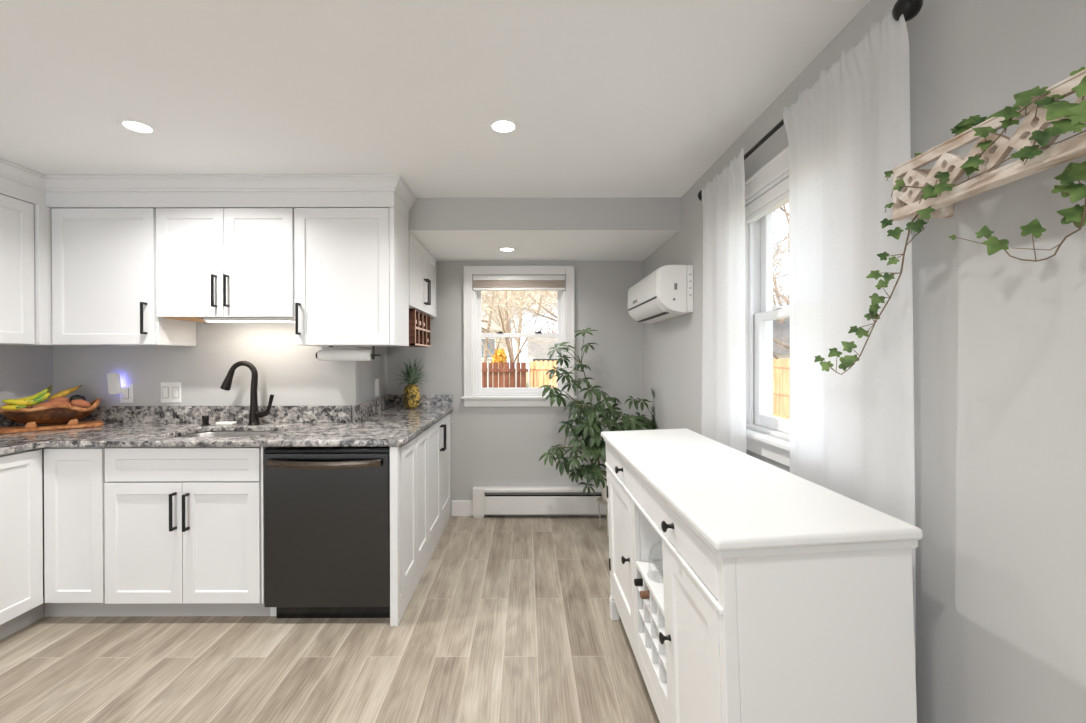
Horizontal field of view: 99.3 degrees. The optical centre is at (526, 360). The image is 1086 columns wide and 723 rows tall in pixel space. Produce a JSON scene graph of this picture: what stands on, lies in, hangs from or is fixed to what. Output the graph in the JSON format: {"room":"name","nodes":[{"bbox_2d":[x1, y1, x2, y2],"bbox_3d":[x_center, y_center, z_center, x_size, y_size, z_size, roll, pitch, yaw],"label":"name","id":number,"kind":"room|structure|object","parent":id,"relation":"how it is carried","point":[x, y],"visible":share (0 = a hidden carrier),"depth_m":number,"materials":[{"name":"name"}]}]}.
{"room":"kitchen","nodes":[
{"label":"kitchen","id":0,"kind":"room"},
{"bbox_2d":[0,345,53,571],"bbox_3d":[-3.055,0.155,0.233,0.140,2.331,5.352,0,0,0],"label":"wall","id":1,"kind":"structure","parent":0,"point":[25,371],"depth_m":2.75,"materials":[{"name":"paint"}]},
{"bbox_2d":[0,413,25,426],"bbox_3d":[-2.976,0.344,2.053,0.020,0.106,1.711,0,0,0],"label":"backsplash","id":2,"kind":"structure","parent":1,"relation":"attached to","point":[4,422],"depth_m":2.63,"materials":[{"name":"stone"}]},
{"bbox_2d":[0,194,34,344],"bbox_3d":[-2.820,-0.469,2.085,0.327,0.768,0.880,0,0,0],"label":"upper cabinet","id":3,"kind":"object","parent":1,"relation":"attached to","point":[17,310],"visible":1,"depth_m":2.44,"materials":[{"name":"paint"}]},
{"bbox_2d":[18,204,74,345],"bbox_3d":[-2.830,-0.472,2.716,0.314,0.768,0.380,0,0,0],"label":"trim","id":4,"kind":"structure","parent":1,"relation":"attached to","point":[42,215],"depth_m":2.55,"materials":[{"name":"paint"}]},
{"bbox_2d":[0,516,659,722],"bbox_3d":[-1.001,1.354,0.780,4.245,0.080,6.433,0,0,0],"label":"floor","id":5,"kind":"structure","parent":0,"point":[507,619],"depth_m":2.04,"materials":[{"name":"brown wood"}]},
{"bbox_2d":[0,448,43,639],"bbox_3d":[-2.685,0.873,1.977,0.585,0.880,0.754,0,0,0],"label":"base cabinet","id":6,"kind":"object","parent":5,"relation":"on","point":[21,473],"visible":0.92,"depth_m":2.19,"materials":[{"name":"paint"}]},
{"bbox_2d":[44,447,117,616],"bbox_3d":[-2.279,0.870,2.591,0.376,0.880,0.620,0,0,0],"label":"base cabinet","id":7,"kind":"object","parent":5,"relation":"on","point":[74,477],"visible":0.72,"depth_m":2.29,"materials":[{"name":"paint"}]},
{"bbox_2d":[104,447,269,615],"bbox_3d":[-1.703,0.869,2.573,0.776,0.880,0.657,0,0,0],"label":"base cabinet","id":8,"kind":"object","parent":5,"relation":"on","point":[182,525],"visible":0.83,"depth_m":2.29,"materials":[{"name":"paint"}]},
{"bbox_2d":[261,447,275,615],"bbox_3d":[-1.293,0.867,2.582,0.042,0.883,0.600,0,0,0],"label":"strip","id":9,"kind":"object","parent":5,"relation":"on","point":[272,609],"visible":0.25,"depth_m":2.28,"materials":[{"name":"paint"}]},
{"bbox_2d":[264,447,389,617],"bbox_3d":[-0.991,0.874,2.554,0.624,0.868,0.657,0,0,0],"label":"dishwasher","id":10,"kind":"object","parent":5,"relation":"on","point":[327,509],"visible":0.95,"depth_m":2.28,"materials":[{"name":"black metal"}]},
{"bbox_2d":[266,447,389,452],"bbox_3d":[-0.992,0.820,2.592,0.624,0.761,0.580,0,0,0],"label":"tub","id":11,"kind":"object","parent":10,"relation":"in","point":[270,448],"depth_m":2.30,"materials":[{"name":"black metal"}]},
{"bbox_2d":[390,429,427,625],"bbox_3d":[-0.652,0.865,2.607,0.043,0.883,0.686,0,0,0],"label":"end panel","id":12,"kind":"object","parent":5,"relation":"on","point":[409,461],"visible":0.84,"depth_m":2.45,"materials":[{"name":"paint"}]},
{"bbox_2d":[427,412,450,561],"bbox_3d":[-0.843,0.863,3.402,0.497,0.882,0.900,0,0,0],"label":"base cabinet","id":13,"kind":"object","parent":5,"relation":"on","point":[439,433],"visible":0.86,"depth_m":3.32,"materials":[{"name":"paint"}]},
{"bbox_2d":[0,394,452,454],"bbox_3d":[-1.800,0.356,2.525,2.373,0.137,2.652,0,0,0],"label":"countertop","id":14,"kind":"structure","parent":13,"relation":"on","point":[383,421],"depth_m":2.73,"materials":[{"name":"stone"}]},
{"bbox_2d":[0,420,102,433],"bbox_3d":[-2.762,0.385,2.683,0.215,0.018,0.430,0,0,45],"label":"cutting board","id":15,"kind":"object","parent":14,"relation":"on","point":[94,423],"visible":0.98,"depth_m":2.63,"materials":[{"name":"brown wood"}]},
{"bbox_2d":[0,398,100,427],"bbox_3d":[-2.768,0.304,2.688,0.221,0.143,0.418,0,0,39],"label":"fruit bowl","id":16,"kind":"object","parent":15,"relation":"on","point":[55,413],"visible":0.88,"depth_m":2.62,"materials":[{"name":"brown wood"}]},
{"bbox_2d":[1,405,26,409],"bbox_3d":[-2.818,0.261,2.531,0.095,0.030,0.029,0,0,-36],"label":"banana","id":17,"kind":"object","parent":16,"relation":"in","point":[9,407],"visible":1,"depth_m":2.52,"materials":[{"name":"yellow food"}]},
{"bbox_2d":[2,388,51,405],"bbox_3d":[-2.807,0.209,2.595,0.046,0.096,0.196,0,0,39],"label":"banana","id":18,"kind":"object","parent":16,"relation":"in","point":[28,402],"visible":0.98,"depth_m":2.59,"materials":[{"name":"yellow food"}]},
{"bbox_2d":[18,385,52,399],"bbox_3d":[-2.820,0.195,2.628,0.164,0.104,0.040,0,0,-43],"label":"banana","id":19,"kind":"object","parent":16,"relation":"in","point":[46,390],"visible":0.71,"depth_m":2.64,"materials":[{"name":"yellow food"}]},
{"bbox_2d":[32,401,70,407],"bbox_3d":[-2.737,0.264,2.654,0.058,0.062,0.158,0,0,45],"label":"sweet potato","id":20,"kind":"object","parent":16,"relation":"in","point":[50,402],"visible":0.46,"depth_m":2.64,"materials":[{"name":"orange food"}]},
{"bbox_2d":[48,397,69,401],"bbox_3d":[-2.759,0.239,2.714,0.096,0.049,0.048,0,0,-37],"label":"sweet potato","id":21,"kind":"object","parent":16,"relation":"in","point":[56,398],"visible":0.46,"depth_m":2.71,"materials":[{"name":"orange food"}]},
{"bbox_2d":[48,385,82,399],"bbox_3d":[-2.758,0.197,2.757,0.036,0.097,0.149,0,0,37],"label":"banana","id":22,"kind":"object","parent":16,"relation":"in","point":[63,393],"visible":0.89,"depth_m":2.74,"materials":[{"name":"yellow food"}]},
{"bbox_2d":[69,394,85,401],"bbox_3d":[-2.728,0.236,2.798,0.064,0.060,0.066,0,0,0],"label":"avocado","id":23,"kind":"object","parent":16,"relation":"in","point":[74,397],"visible":0.58,"depth_m":2.78,"materials":[{"name":"black food"}]},
{"bbox_2d":[70,399,91,407],"bbox_3d":[-2.677,0.264,2.764,0.057,0.063,0.101,0,0,45],"label":"sweet potato","id":24,"kind":"object","parent":16,"relation":"in","point":[81,403],"visible":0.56,"depth_m":2.75,"materials":[{"name":"orange food"}]},
{"bbox_2d":[201,415,209,425],"bbox_3d":[-1.949,0.364,2.788,0.048,0.058,0.070,0,0,-11],"label":"soap dispenser","id":25,"kind":"object","parent":14,"relation":"on","point":[205,419],"visible":1,"depth_m":2.78,"materials":[{"name":"black metal"}]},
{"bbox_2d":[215,421,236,424],"bbox_3d":[-1.843,0.385,2.824,0.110,0.014,0.060,0,0,0],"label":"sponge","id":26,"kind":"object","parent":14,"relation":"on","point":[222,422],"visible":1,"depth_m":2.80,"materials":[{"name":"white"}]},
{"bbox_2d":[179,431,273,436],"bbox_3d":[-1.667,0.517,2.560,0.570,0.184,0.410,0,0,0],"label":"sink","id":27,"kind":"object","parent":14,"relation":"in","point":[213,433],"visible":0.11,"depth_m":2.74,"materials":[{"name":"metal"}]},
{"bbox_2d":[220,361,273,424],"bbox_3d":[-1.698,0.197,2.811,0.318,0.390,0.064,0,0,-6],"label":"kitchen faucet","id":28,"kind":"object","parent":14,"relation":"on","point":[254,414],"visible":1,"depth_m":2.80,"materials":[{"name":"black metal"}]},
{"bbox_2d":[393,357,426,408],"bbox_3d":[-0.922,0.179,3.694,0.290,0.418,0.286,0,0,0],"label":"pineapple","id":29,"kind":"object","parent":14,"relation":"on","point":[411,395],"visible":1,"depth_m":3.66,"materials":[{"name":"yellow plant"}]},
{"bbox_2d":[597,496,607,535],"bbox_3d":[0.653,1.179,3.505,0.236,0.237,0.236,0,0,0],"label":"plant stand","id":30,"kind":"object","parent":5,"relation":"on","point":[600,500],"visible":0.29,"depth_m":3.47,"materials":[{"name":"metal"}]},
{"bbox_2d":[538,328,657,501],"bbox_3d":[0.523,0.408,3.435,0.883,1.306,0.447,0,0,0],"label":"plant","id":31,"kind":"object","parent":30,"relation":"on","point":[591,442],"visible":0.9,"depth_m":3.35,"materials":[{"name":"green plant"}]},
{"bbox_2d":[601,429,922,722],"bbox_3d":[0.611,0.830,1.657,0.474,0.956,1.416,0,0,0],"label":"sideboard","id":32,"kind":"object","parent":5,"relation":"on","point":[777,595],"visible":1,"depth_m":0.99,"materials":[{"name":"paint"}]},
{"bbox_2d":[634,578,642,585],"bbox_3d":[0.556,0.818,1.718,0.312,0.076,0.074,0,0,0],"label":"wine bottle","id":33,"kind":"object","parent":32,"relation":"on","point":[637,582],"visible":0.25,"depth_m":1.70,"materials":[{"name":"black glass"}]},
{"bbox_2d":[640,590,649,598],"bbox_3d":[0.557,0.819,1.631,0.312,0.076,0.075,0,0,0],"label":"wine bottle","id":34,"kind":"object","parent":32,"relation":"on","point":[643,594],"visible":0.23,"depth_m":1.61,"materials":[{"name":"brown glass"}]},
{"bbox_2d":[636,560,664,616],"bbox_3d":[0.619,0.768,1.585,0.404,0.031,0.361,0,0,0],"label":"shelf","id":35,"kind":"object","parent":32,"relation":"attached to","point":[651,571],"depth_m":1.63,"materials":[{"name":"paint"}]},
{"bbox_2d":[324,346,387,421],"bbox_3d":[-1.184,0.139,3.382,0.200,2.331,0.941,0,0,0],"label":"wall","id":36,"kind":"structure","parent":0,"point":[345,382],"depth_m":2.91,"materials":[{"name":"paint"}]},
{"bbox_2d":[354,394,389,422],"bbox_3d":[-1.111,0.336,3.372,0.020,0.106,0.966,0,0,-5],"label":"backsplash","id":37,"kind":"structure","parent":36,"relation":"attached to","point":[364,410],"depth_m":3.22,"materials":[{"name":"stone"}]},
{"bbox_2d":[374,379,378,395],"bbox_3d":[-1.120,0.202,3.439,0.013,0.125,0.080,0,0,0],"label":"wall outlet","id":38,"kind":"object","parent":36,"relation":"attached to","point":[376,381],"visible":1,"depth_m":3.42,"materials":[{"name":"white plastic"}]},
{"bbox_2d":[409,231,435,317],"bbox_3d":[-0.890,-0.588,3.386,0.367,0.474,0.918,0,0,0],"label":"upper cabinet","id":39,"kind":"object","parent":36,"relation":"attached to","point":[422,265],"visible":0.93,"depth_m":3.29,"materials":[{"name":"paint"}]},
{"bbox_2d":[390,309,430,346],"bbox_3d":[-0.889,-0.226,3.368,0.271,0.245,0.504,0,0,0],"label":"wine rack","id":40,"kind":"object","parent":39,"relation":"hanging from","point":[418,334],"visible":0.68,"depth_m":3.28,"materials":[{"name":"brown wood"}]},
{"bbox_2d":[53,197,680,405],"bbox_3d":[-1.076,0.141,2.966,4.105,2.331,0.110,0,0,0],"label":"wall","id":41,"kind":"structure","parent":0,"point":[292,373],"depth_m":2.91,"materials":[{"name":"paint"}]},
{"bbox_2d":[107,373,125,393],"bbox_3d":[-2.558,0.144,2.873,0.079,0.134,0.050,0,0,0],"label":"wifi extender","id":42,"kind":"object","parent":41,"relation":"attached to","point":[113,379],"visible":1,"depth_m":2.85,"materials":[{"name":"white plastic"}]},
{"bbox_2d":[52,208,195,345],"bbox_3d":[-2.378,-0.472,2.726,0.588,0.768,0.358,0,0,0],"label":"upper cabinet","id":43,"kind":"object","parent":41,"relation":"attached to","point":[104,259],"visible":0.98,"depth_m":2.59,"materials":[{"name":"paint"}]},
{"bbox_2d":[120,384,132,402],"bbox_3d":[-2.526,0.208,2.905,0.079,0.119,0.010,0,0,0],"label":"wall outlet","id":44,"kind":"object","parent":41,"relation":"attached to","point":[128,397],"visible":0.9,"depth_m":2.90,"materials":[{"name":"white plastic"}]},
{"bbox_2d":[123,388,127,398],"bbox_3d":[-2.526,0.208,2.901,0.032,0.066,0.002,0,0,0],"label":"receptacle","id":45,"kind":"object","parent":44,"relation":"attached to","point":[125,396],"depth_m":2.90,"materials":[{"name":"white plastic"}]},
{"bbox_2d":[161,382,180,402],"bbox_3d":[-2.245,0.203,2.905,0.127,0.128,0.010,0,0,0],"label":"light switch","id":46,"kind":"object","parent":41,"relation":"attached to","point":[170,391],"visible":1,"depth_m":2.90,"materials":[{"name":"white plastic"}]},
{"bbox_2d":[0,158,415,223],"bbox_3d":[-1.948,-0.939,2.402,2.636,0.162,1.203,0,0,-34],"label":"trim","id":47,"kind":"structure","parent":41,"relation":"attached to","point":[19,182],"depth_m":2.57,"materials":[{"name":"paint"}]},
{"bbox_2d":[78,405,351,422],"bbox_3d":[-2.035,0.339,2.900,1.862,0.106,0.020,0,0,0],"label":"backsplash","id":48,"kind":"structure","parent":41,"relation":"attached to","point":[312,413],"depth_m":2.89,"materials":[{"name":"stone"}]},
{"bbox_2d":[156,208,294,317],"bbox_3d":[-1.695,-0.552,2.727,0.776,0.612,0.358,0,0,0],"label":"upper cabinet","id":49,"kind":"object","parent":41,"relation":"attached to","point":[211,262],"visible":0.96,"depth_m":2.59,"materials":[{"name":"paint"}]},
{"bbox_2d":[163,317,205,321],"bbox_3d":[-1.974,-0.243,2.757,0.180,0.006,0.280,0,0,0],"label":"trim","id":50,"kind":"structure","parent":49,"relation":"attached to","point":[194,319],"depth_m":2.64,"materials":[{"name":"brown wood"}]},
{"bbox_2d":[204,318,294,322],"bbox_3d":[-1.614,-0.235,2.697,0.500,0.022,0.080,0,0,0],"label":"light","id":51,"kind":"object","parent":49,"relation":"attached to","point":[214,320],"visible":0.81,"depth_m":2.66,"materials":[{"name":"white plastic"}]},
{"bbox_2d":[206,321,294,322],"bbox_3d":[-1.614,-0.226,2.697,0.480,0.004,0.070,0,0,0],"label":"diffuser","id":52,"kind":"object","parent":51,"relation":"attached to","point":[206,321],"depth_m":2.69,"materials":[{"name":"white plastic"}]},
{"bbox_2d":[294,207,408,346],"bbox_3d":[-1.025,-0.473,2.728,0.560,0.772,0.358,0,0,0],"label":"upper cabinet","id":53,"kind":"object","parent":41,"relation":"attached to","point":[352,264],"visible":1,"depth_m":2.59,"materials":[{"name":"paint"}]},
{"bbox_2d":[315,346,380,358],"bbox_3d":[-1.060,-0.046,2.739,0.380,0.082,0.040,0,0,0],"label":"paper towel holder","id":54,"kind":"object","parent":53,"relation":"attached to","point":[373,354],"visible":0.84,"depth_m":2.73,"materials":[{"name":"black metal"}]},
{"bbox_2d":[317,350,372,360],"bbox_3d":[-1.077,-0.030,2.739,0.310,0.065,0.065,0,0,0],"label":"paper towel roll","id":55,"kind":"object","parent":54,"relation":"hanging from","point":[322,355],"visible":0.91,"depth_m":2.71,"materials":[{"name":"white paper"}]},
{"bbox_2d":[0,0,869,197],"bbox_3d":[-1.005,-1.065,0.286,4.245,0.100,5.462,0,0,0],"label":"ceiling","id":56,"kind":"structure","parent":0,"point":[607,98],"depth_m":1.71,"materials":[{"name":"paint"}]},
{"bbox_2d":[116,118,157,134],"bbox_3d":[-1.692,-1.017,2.005,0.140,0.006,0.140,0,0,0],"label":"recessed light","id":57,"kind":"object","parent":56,"relation":"in","point":[134,125],"visible":1,"depth_m":2.00,"materials":[{"name":"paint"}]},
{"bbox_2d":[487,117,519,133],"bbox_3d":[-0.101,-1.020,2.007,0.140,0.006,0.140,0,0,0],"label":"recessed light","id":58,"kind":"object","parent":56,"relation":"in","point":[501,125],"visible":1,"depth_m":2.00,"materials":[{"name":"paint"}]},
{"bbox_2d":[387,261,642,515],"bbox_3d":[-0.095,0.135,3.923,2.420,2.331,0.140,0,0,0],"label":"wall","id":59,"kind":"structure","parent":0,"point":[491,446],"depth_m":3.85,"materials":[{"name":"paint"}]},
{"bbox_2d":[390,395,452,406],"bbox_3d":[-0.879,0.337,3.842,0.522,0.100,0.020,0,0,0],"label":"backsplash","id":60,"kind":"structure","parent":59,"relation":"attached to","point":[395,400],"depth_m":3.83,"materials":[{"name":"stone"}]},
{"bbox_2d":[452,500,472,515],"bbox_3d":[-0.537,1.236,3.850,0.180,0.131,0.014,0,0,0],"label":"baseboard","id":61,"kind":"structure","parent":59,"relation":"attached to","point":[459,507],"depth_m":3.84,"materials":[{"name":"paint"}]},
{"bbox_2d":[461,266,576,406],"bbox_3d":[-0.064,-0.200,3.900,0.963,1.172,0.185,0,0,0],"label":"window","id":62,"kind":"structure","parent":59,"relation":"in","point":[475,395],"depth_m":3.83,"materials":[{"name":"paint"}]},
{"bbox_2d":[473,276,564,290],"bbox_3d":[-0.064,-0.645,3.853,0.771,0.120,0.050,0,0,0],"label":"cellular shade","id":63,"kind":"object","parent":62,"relation":"attached to","point":[480,283],"visible":1,"depth_m":3.83,"materials":[{"name":"beige fabric"}]},
{"bbox_2d":[473,486,606,517],"bbox_3d":[0.254,1.178,3.822,1.397,0.245,0.070,0,0,0],"label":"baseboard heater","id":64,"kind":"object","parent":59,"relation":"attached to","point":[545,499],"visible":0.78,"depth_m":3.79,"materials":[{"name":"metal"}]},
{"bbox_2d":[408,230,679,260],"bbox_3d":[-0.096,-0.879,3.455,2.420,0.100,1.069,0,0,0],"label":"ceiling","id":65,"kind":"structure","parent":0,"point":[443,245],"depth_m":3.29,"materials":[{"name":"paint"}]},
{"bbox_2d":[498,247,515,251],"bbox_3d":[-0.147,-0.825,3.427,0.140,0.006,0.140,0,0,0],"label":"recessed light","id":66,"kind":"object","parent":65,"relation":"in","point":[504,249],"visible":1,"depth_m":3.43,"materials":[{"name":"paint"}]},
{"bbox_2d":[643,0,1085,722],"bbox_3d":[1.049,0.145,0.708,0.140,2.331,6.293,0,0,0],"label":"wall","id":67,"kind":"structure","parent":0,"point":[999,339],"depth_m":0.98,"materials":[{"name":"paint"}]},
{"bbox_2d":[628,265,692,322],"bbox_3d":[0.872,-0.422,3.114,0.206,0.281,0.841,0,0,0],"label":"air conditioner","id":68,"kind":"object","parent":67,"relation":"attached to","point":[666,293],"visible":1,"depth_m":2.72,"materials":[{"name":"plastic"}]},
{"bbox_2d":[745,147,789,466],"bbox_3d":[1.025,-0.194,1.720,0.185,1.172,0.954,0,0,0],"label":"window","id":69,"kind":"structure","parent":67,"relation":"in","point":[761,312],"depth_m":2.04,"materials":[{"name":"paint"}]},
{"bbox_2d":[745,177,788,223],"bbox_3d":[1.000,-0.652,1.719,0.043,0.074,0.734,0,0,0],"label":"cellular shade","id":70,"kind":"object","parent":69,"relation":"attached to","point":[778,195],"visible":0.27,"depth_m":1.88,"materials":[{"name":"white fabric"}]},
{"bbox_2d":[698,0,922,200],"bbox_3d":[0.929,-0.846,1.738,0.094,0.063,1.326,0,0,0],"label":"curtain rod","id":71,"kind":"object","parent":67,"relation":"attached to","point":[909,9],"visible":0.45,"depth_m":1.10,"materials":[{"name":"black metal"}]},
{"bbox_2d":[702,148,745,453],"bbox_3d":[0.908,0.197,2.128,0.037,2.158,0.484,0,0,0],"label":"curtain","id":72,"kind":"object","parent":71,"relation":"hanging from","point":[723,198],"visible":0.62,"depth_m":2.13,"materials":[{"name":"white fabric"}]},
{"bbox_2d":[783,7,915,670],"bbox_3d":[0.910,0.199,1.354,0.039,2.158,0.513,0,0,0],"label":"curtain","id":73,"kind":"object","parent":71,"relation":"hanging from","point":[852,432],"visible":0.62,"depth_m":1.29,"materials":[{"name":"white fabric"}]},
{"bbox_2d":[891,69,1085,220],"bbox_3d":[0.911,-0.382,0.784,0.132,0.120,0.569,0,0,0],"label":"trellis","id":74,"kind":"object","parent":67,"relation":"attached to","point":[906,201],"visible":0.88,"depth_m":0.86,"materials":[{"name":"brown wood"}]},
{"bbox_2d":[814,67,1085,374],"bbox_3d":[0.856,-0.219,0.930,0.117,0.516,0.739,0,0,0],"label":"ivy plant","id":75,"kind":"object","parent":74,"relation":"on","point":[1076,112],"visible":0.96,"depth_m":0.82,"materials":[{"name":"green plant"}]},
{"label":"outside","id":76,"kind":"structure","parent":0,"visible":0},
{"bbox_2d":[509,371,528,387],"bbox_3d":[9.973,1.801,25.019,100.000,0.200,90.000,0,0,0],"label":"ground","id":77,"kind":"structure","parent":76,"point":[527,373],"depth_m":40.07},
{"bbox_2d":[481,301,510,387],"bbox_3d":[-5.187,-1.035,28.990,8.300,5.500,6.600,0,0,0],"label":"house","id":78,"kind":"structure","parent":77,"relation":"on","point":[483,325],"depth_m":26.00,"materials":[{"name":"white"}]},
{"bbox_2d":[492,348,507,366],"bbox_3d":[-0.814,0.689,13.983,0.485,2.152,0.492,0,0,0],"label":"shrub","id":79,"kind":"object","parent":77,"relation":"on","point":[499,356],"visible":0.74,"depth_m":13.89,"materials":[{"name":"yellow plant"}]},
{"bbox_2d":[482,362,527,387],"bbox_3d":[-1.288,0.910,11.973,2.650,1.725,0.057,0,0,0],"label":"fence","id":80,"kind":"object","parent":77,"relation":"on","point":[503,370],"visible":0.16,"depth_m":11.98,"materials":[{"name":"brown wood"}]},
{"bbox_2d":[481,291,555,368],"bbox_3d":[-2.371,-4.083,18.350,10.112,11.670,8.051,0,0,45],"label":"bare tree","id":81,"kind":"object","parent":77,"relation":"on","point":[492,297],"visible":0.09,"depth_m":18.03,"materials":[{"name":"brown plant"}]},
{"bbox_2d":[481,291,556,380],"bbox_3d":[-2.207,-3.955,14.645,7.216,11.456,10.082,0,0,-3],"label":"bare tree","id":82,"kind":"object","parent":77,"relation":"on","point":[508,343],"visible":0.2,"depth_m":13.94,"materials":[{"name":"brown plant"}]},
{"bbox_2d":[481,291,556,327],"bbox_3d":[1.794,-4.233,21.348,11.509,11.933,9.728,0,0,12],"label":"bare tree","id":83,"kind":"object","parent":77,"relation":"on","point":[555,294],"visible":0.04,"depth_m":20.61,"materials":[{"name":"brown plant"}]},
{"bbox_2d":[481,291,556,362],"bbox_3d":[-0.060,-5.276,24.680,10.092,14.020,11.455,0,0,39],"label":"bare tree","id":84,"kind":"object","parent":77,"relation":"on","point":[518,342],"visible":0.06,"depth_m":25.11,"materials":[{"name":"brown plant"}]},
{"bbox_2d":[527,337,556,365],"bbox_3d":[2.898,0.272,23.005,5.750,2.900,4.600,0,0,0],"label":"shed","id":85,"kind":"object","parent":77,"relation":"on","point":[538,348],"visible":0.2,"depth_m":21.63,"materials":[{"name":"white stone"}]},
{"bbox_2d":[530,360,556,387],"bbox_3d":[1.322,0.885,11.082,3.081,1.771,0.057,0,0,36],"label":"fence","id":86,"kind":"object","parent":77,"relation":"on","point":[538,378],"visible":0.11,"depth_m":11.77,"materials":[{"name":"brown wood"}]},
{"bbox_2d":[533,322,556,332],"bbox_3d":[1.976,-0.351,27.997,3.937,4.114,1.622,0,0,0],"label":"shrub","id":87,"kind":"object","parent":77,"relation":"on","point":[554,328],"visible":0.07,"depth_m":27.95,"materials":[{"name":"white plant"}]},
{"bbox_2d":[773,213,789,323],"bbox_3d":[12.522,-2.950,22.494,9.829,11.800,9.058,0,0,44],"label":"bare tree","id":88,"kind":"object","parent":77,"relation":"on","point":[780,301],"visible":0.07,"depth_m":21.74,"materials":[{"name":"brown plant"}]},
{"bbox_2d":[773,358,789,419],"bbox_3d":[6.359,0.852,12.010,0.057,1.812,10.008,0,0,-2],"label":"fence","id":89,"kind":"object","parent":77,"relation":"on","point":[781,367],"visible":0.08,"depth_m":11.53,"materials":[{"name":"brown wood"}]},
{"bbox_2d":[773,205,789,358],"bbox_3d":[8.736,-3.868,12.882,11.599,11.265,8.830,0,0,36],"label":"bare tree","id":90,"kind":"object","parent":77,"relation":"on","point":[779,294],"visible":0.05,"depth_m":13.36,"materials":[{"name":"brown plant"}]},
{"bbox_2d":[773,318,789,358],"bbox_3d":[15.221,-0.352,23.267,10.100,4.100,6.100,0,0,0],"label":"garage","id":91,"kind":"structure","parent":77,"relation":"on","point":[785,326],"depth_m":21.40,"materials":[{"name":"white"}]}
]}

